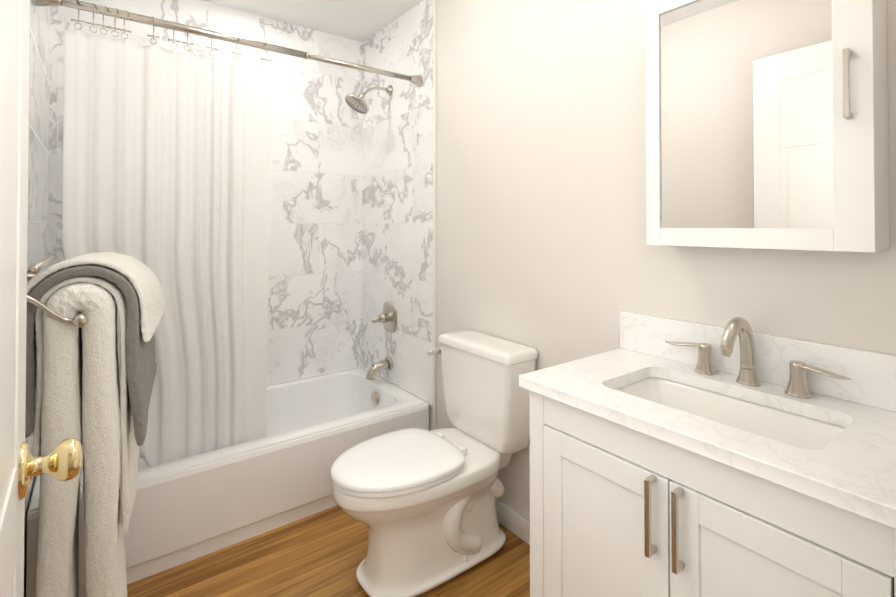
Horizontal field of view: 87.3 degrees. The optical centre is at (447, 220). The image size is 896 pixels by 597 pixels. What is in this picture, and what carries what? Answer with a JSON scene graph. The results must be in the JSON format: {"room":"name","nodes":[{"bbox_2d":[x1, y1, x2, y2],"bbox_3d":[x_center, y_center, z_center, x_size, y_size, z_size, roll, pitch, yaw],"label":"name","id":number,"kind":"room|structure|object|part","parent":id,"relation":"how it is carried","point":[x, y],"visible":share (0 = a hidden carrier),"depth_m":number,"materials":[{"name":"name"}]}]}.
{"room":"bathroom","nodes":[
{"label":"bathroom","id":0,"kind":"room"},
{"bbox_2d":[24,456,40,596],"bbox_3d":[-1.032,0.044,0.916,0.185,2.440,2.810,0,-1,-37],"label":"wall","id":1,"kind":"structure","parent":0,"point":[25,558],"depth_m":1.59,"materials":[{"name":"white paint"}]},
{"bbox_2d":[0,0,29,596],"bbox_3d":[-0.377,0.216,0.349,0.035,2.058,0.875,1,-1,-38],"label":"door","id":2,"kind":"structure","parent":1,"relation":"in","point":[14,63],"depth_m":0.57,"materials":[{"name":"white wood"}]},
{"bbox_2d":[18,437,82,499],"bbox_3d":[-0.614,0.345,0.654,0.166,0.074,0.114,1,-1,-38],"label":"door knob","id":3,"kind":"object","parent":2,"relation":"attached to","point":[62,460],"depth_m":0.66,"materials":[{"name":"gold metal"}]},
{"bbox_2d":[24,25,29,537],"bbox_3d":[-1.310,0.050,1.453,0.013,2.440,0.018,0,-1,-37],"label":"trim","id":4,"kind":"structure","parent":1,"relation":"attached to","point":[27,240],"depth_m":1.46,"materials":[{"name":"white"}]},
{"bbox_2d":[25,0,49,515],"bbox_3d":[-1.552,-0.116,1.777,0.012,2.100,0.788,0,-1,-37],"label":"wall tile","id":5,"kind":"structure","parent":1,"relation":"attached to","point":[38,151],"depth_m":1.72,"materials":[{"name":"stone"}]},
{"bbox_2d":[25,252,164,596],"bbox_3d":[-0.986,0.615,1.313,0.372,1.041,0.584,0,-1,-37],"label":"towel rail","id":6,"kind":"object","parent":1,"relation":"attached to","point":[75,388],"visible":0.96,"depth_m":1.14,"materials":[{"name":"white fabric"}]},
{"bbox_2d":[36,283,126,596],"bbox_3d":[-0.994,0.645,1.292,0.198,0.982,0.426,0,-1,-37],"label":"towel","id":7,"kind":"object","parent":6,"relation":"hanging from","point":[80,395],"depth_m":1.13,"materials":[{"name":"white fabric"}]},
{"bbox_2d":[31,276,139,533],"bbox_3d":[-0.999,0.475,1.326,0.241,0.672,0.388,0,-1,-37],"label":"towel","id":8,"kind":"object","parent":6,"relation":"hanging from","point":[117,290],"depth_m":1.21,"materials":[{"name":"white fabric"}]},
{"bbox_2d":[25,265,156,445],"bbox_3d":[-0.984,0.349,1.323,0.313,0.473,0.397,0,-1,-37],"label":"towel","id":9,"kind":"object","parent":6,"relation":"hanging from","point":[132,289],"depth_m":1.20,"materials":[{"name":"grey fabric"}]},
{"bbox_2d":[25,505,529,596],"bbox_3d":[-0.154,1.297,1.160,1.900,0.060,3.750,0,-1,-37],"label":"floor","id":10,"kind":"structure","parent":0,"point":[323,553],"depth_m":1.71,"materials":[{"name":"brown wood"}]},
{"bbox_2d":[26,366,428,596],"bbox_3d":[-0.939,1.100,2.240,1.541,0.359,0.760,0,-1,-37],"label":"bathtub","id":11,"kind":"object","parent":10,"relation":"on","point":[185,510],"visible":0.65,"depth_m":1.91,"materials":[{"name":"white ceramic"}]},
{"bbox_2d":[331,330,536,596],"bbox_3d":[-0.084,0.882,1.769,0.741,0.783,0.468,0,-1,-37],"label":"toilet","id":12,"kind":"object","parent":10,"relation":"on","point":[420,503],"visible":1,"depth_m":1.68,"materials":[{"name":"white ceramic"}]},
{"bbox_3d":[-0.177,0.857,1.685,0.490,0.043,0.380,0,-1,-37],"label":"seat","id":13,"kind":"part","parent":12,"relation":"part of","materials":[{"name":"white plastic"}]},
{"bbox_3d":[-0.094,1.077,1.744,0.687,0.393,0.378,0,-1,-37],"label":"bowl","id":14,"kind":"part","parent":12,"relation":"part of","materials":[{"name":"white ceramic"}]},
{"bbox_3d":[-0.037,0.578,2.080,0.110,0.030,0.032,0,-1,-37],"label":"lever","id":15,"kind":"part","parent":12,"relation":"part of","materials":[{"name":"silver metal"}]},
{"bbox_3d":[0.152,0.513,1.935,0.170,0.041,0.444,0,-1,-37],"label":"lid","id":16,"kind":"part","parent":12,"relation":"part of","materials":[{"name":"white ceramic"}]},
{"bbox_3d":[0.154,0.712,1.935,0.162,0.357,0.432,0,-1,-37],"label":"tank","id":17,"kind":"part","parent":12,"relation":"part of","materials":[{"name":"white ceramic"}]},
{"bbox_2d":[519,311,895,596],"bbox_3d":[0.614,0.751,1.069,0.486,1.030,0.788,0,-1,-37],"label":"bathroom vanity","id":18,"kind":"object","parent":10,"relation":"on","point":[736,457],"visible":1,"depth_m":1.01,"materials":[{"name":"white wood"}]},
{"bbox_3d":[0.430,0.602,0.936,0.031,0.155,0.066,0,-1,-37],"label":"handle","id":19,"kind":"part","parent":18,"relation":"part of","materials":[{"name":"silver metal"}]},
{"bbox_2d":[614,377,844,449],"bbox_3d":[0.613,0.502,1.075,0.305,0.142,0.490,0,-1,-37],"label":"sink","id":20,"kind":"object","parent":18,"relation":"in","point":[795,425],"depth_m":1.15,"materials":[{"name":"white ceramic"}]},
{"bbox_2d":[665,317,850,398],"bbox_3d":[0.713,0.323,1.152,0.165,0.172,0.412,0,-1,-37],"label":"faucet","id":21,"kind":"object","parent":18,"relation":"on","point":[732,349],"depth_m":1.21,"materials":[{"name":"silver metal"}]},
{"bbox_2d":[201,0,422,41],"bbox_3d":[-0.154,-1.203,1.189,1.900,0.060,3.750,0,-1,-37],"label":"ceiling","id":22,"kind":"structure","parent":0,"point":[360,20],"depth_m":2.61,"materials":[{"name":"white paint"}]},
{"bbox_2d":[428,0,895,520],"bbox_3d":[0.546,0.053,1.699,0.150,2.440,3.750,0,-1,-37],"label":"wall","id":23,"kind":"structure","parent":0,"point":[548,253],"depth_m":1.71,"materials":[{"name":"white paint"}]},
{"bbox_2d":[362,0,432,405],"bbox_3d":[-0.309,-0.105,2.708,0.012,2.100,0.788,0,-1,-37],"label":"wall tiles","id":24,"kind":"structure","parent":23,"relation":"attached to","point":[397,231],"depth_m":2.64,"materials":[{"name":"stone"}]},
{"bbox_2d":[34,0,422,467],"bbox_3d":[-0.776,0.127,2.034,1.539,1.820,0.103,0,-1,-37],"label":"rail","id":25,"kind":"object","parent":24,"relation":"attached to","point":[167,167],"visible":0.83,"depth_m":1.86,"materials":[{"name":"white fabric"}]},
{"bbox_2d":[62,30,271,467],"bbox_3d":[-1.059,0.185,1.839,0.700,1.700,0.075,0,-1,-37],"label":"curtain","id":26,"kind":"object","parent":25,"relation":"hanging from","point":[167,153],"depth_m":1.86,"materials":[{"name":"white fabric"}]},
{"bbox_3d":[-0.766,-0.748,2.030,1.539,0.070,0.070,0,-1,-37],"label":"rod","id":27,"kind":"part","parent":25,"relation":"part of","materials":[{"name":"silver metal"}]},
{"bbox_2d":[345,85,396,379],"bbox_3d":[-0.447,0.052,2.648,0.278,1.688,0.156,0,-1,-37],"label":"shower","id":28,"kind":"object","parent":24,"relation":"attached to","point":[387,317],"visible":0.98,"depth_m":2.67,"materials":[{"name":"silver metal"}]},
{"bbox_2d":[433,0,436,429],"bbox_3d":[-0.068,0.061,2.383,0.013,2.440,0.018,0,-1,-37],"label":"trim","id":29,"kind":"structure","parent":23,"relation":"attached to","point":[434,199],"depth_m":2.38,"materials":[{"name":"white"}]},
{"bbox_2d":[495,498,529,544],"bbox_3d":[0.499,1.228,1.612,0.013,0.088,1.870,0,-1,-37],"label":"baseboard","id":30,"kind":"structure","parent":23,"relation":"attached to","point":[514,522],"depth_m":1.91,"materials":[{"name":"white wood"}]},
{"bbox_2d":[620,311,895,411],"bbox_3d":[0.801,0.350,1.214,0.020,0.118,0.788,0,-1,-37],"label":"backsplash","id":31,"kind":"structure","parent":23,"relation":"attached to","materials":[{"name":"stone"}]},
{"bbox_2d":[645,0,889,252],"bbox_3d":[0.750,-0.276,1.169,0.162,0.686,0.488,0,-1,-37],"label":"upper cabinet","id":32,"kind":"object","parent":23,"relation":"attached to","point":[766,124],"visible":1,"depth_m":1.09,"materials":[{"name":"white"}]},
{"bbox_2d":[660,0,833,228],"bbox_3d":[0.709,-0.278,1.155,0.011,0.597,0.386,0,-1,-37],"label":"mirror","id":33,"kind":"object","parent":32,"relation":"attached to","point":[747,86],"depth_m":1.13,"materials":[{"name":"white mirror"}]},
{"bbox_3d":[0.821,-0.281,0.963,0.029,0.140,0.010,0,-1,-37],"label":"handle","id":34,"kind":"part","parent":32,"relation":"part of","materials":[{"name":"silver metal"}]},
{"bbox_3d":[-1.293,0.063,2.570,1.750,2.440,0.150,0,-1,-37],"label":"wall","id":35,"kind":"structure","parent":0,"visible":0},
{"bbox_2d":[48,0,362,383],"bbox_3d":[-1.170,-0.107,2.563,1.565,2.100,0.012,0,-1,-37],"label":"wall tile","id":36,"kind":"structure","parent":35,"relation":"attached to","point":[315,299],"depth_m":2.77,"materials":[{"name":"stone"}]}
]}

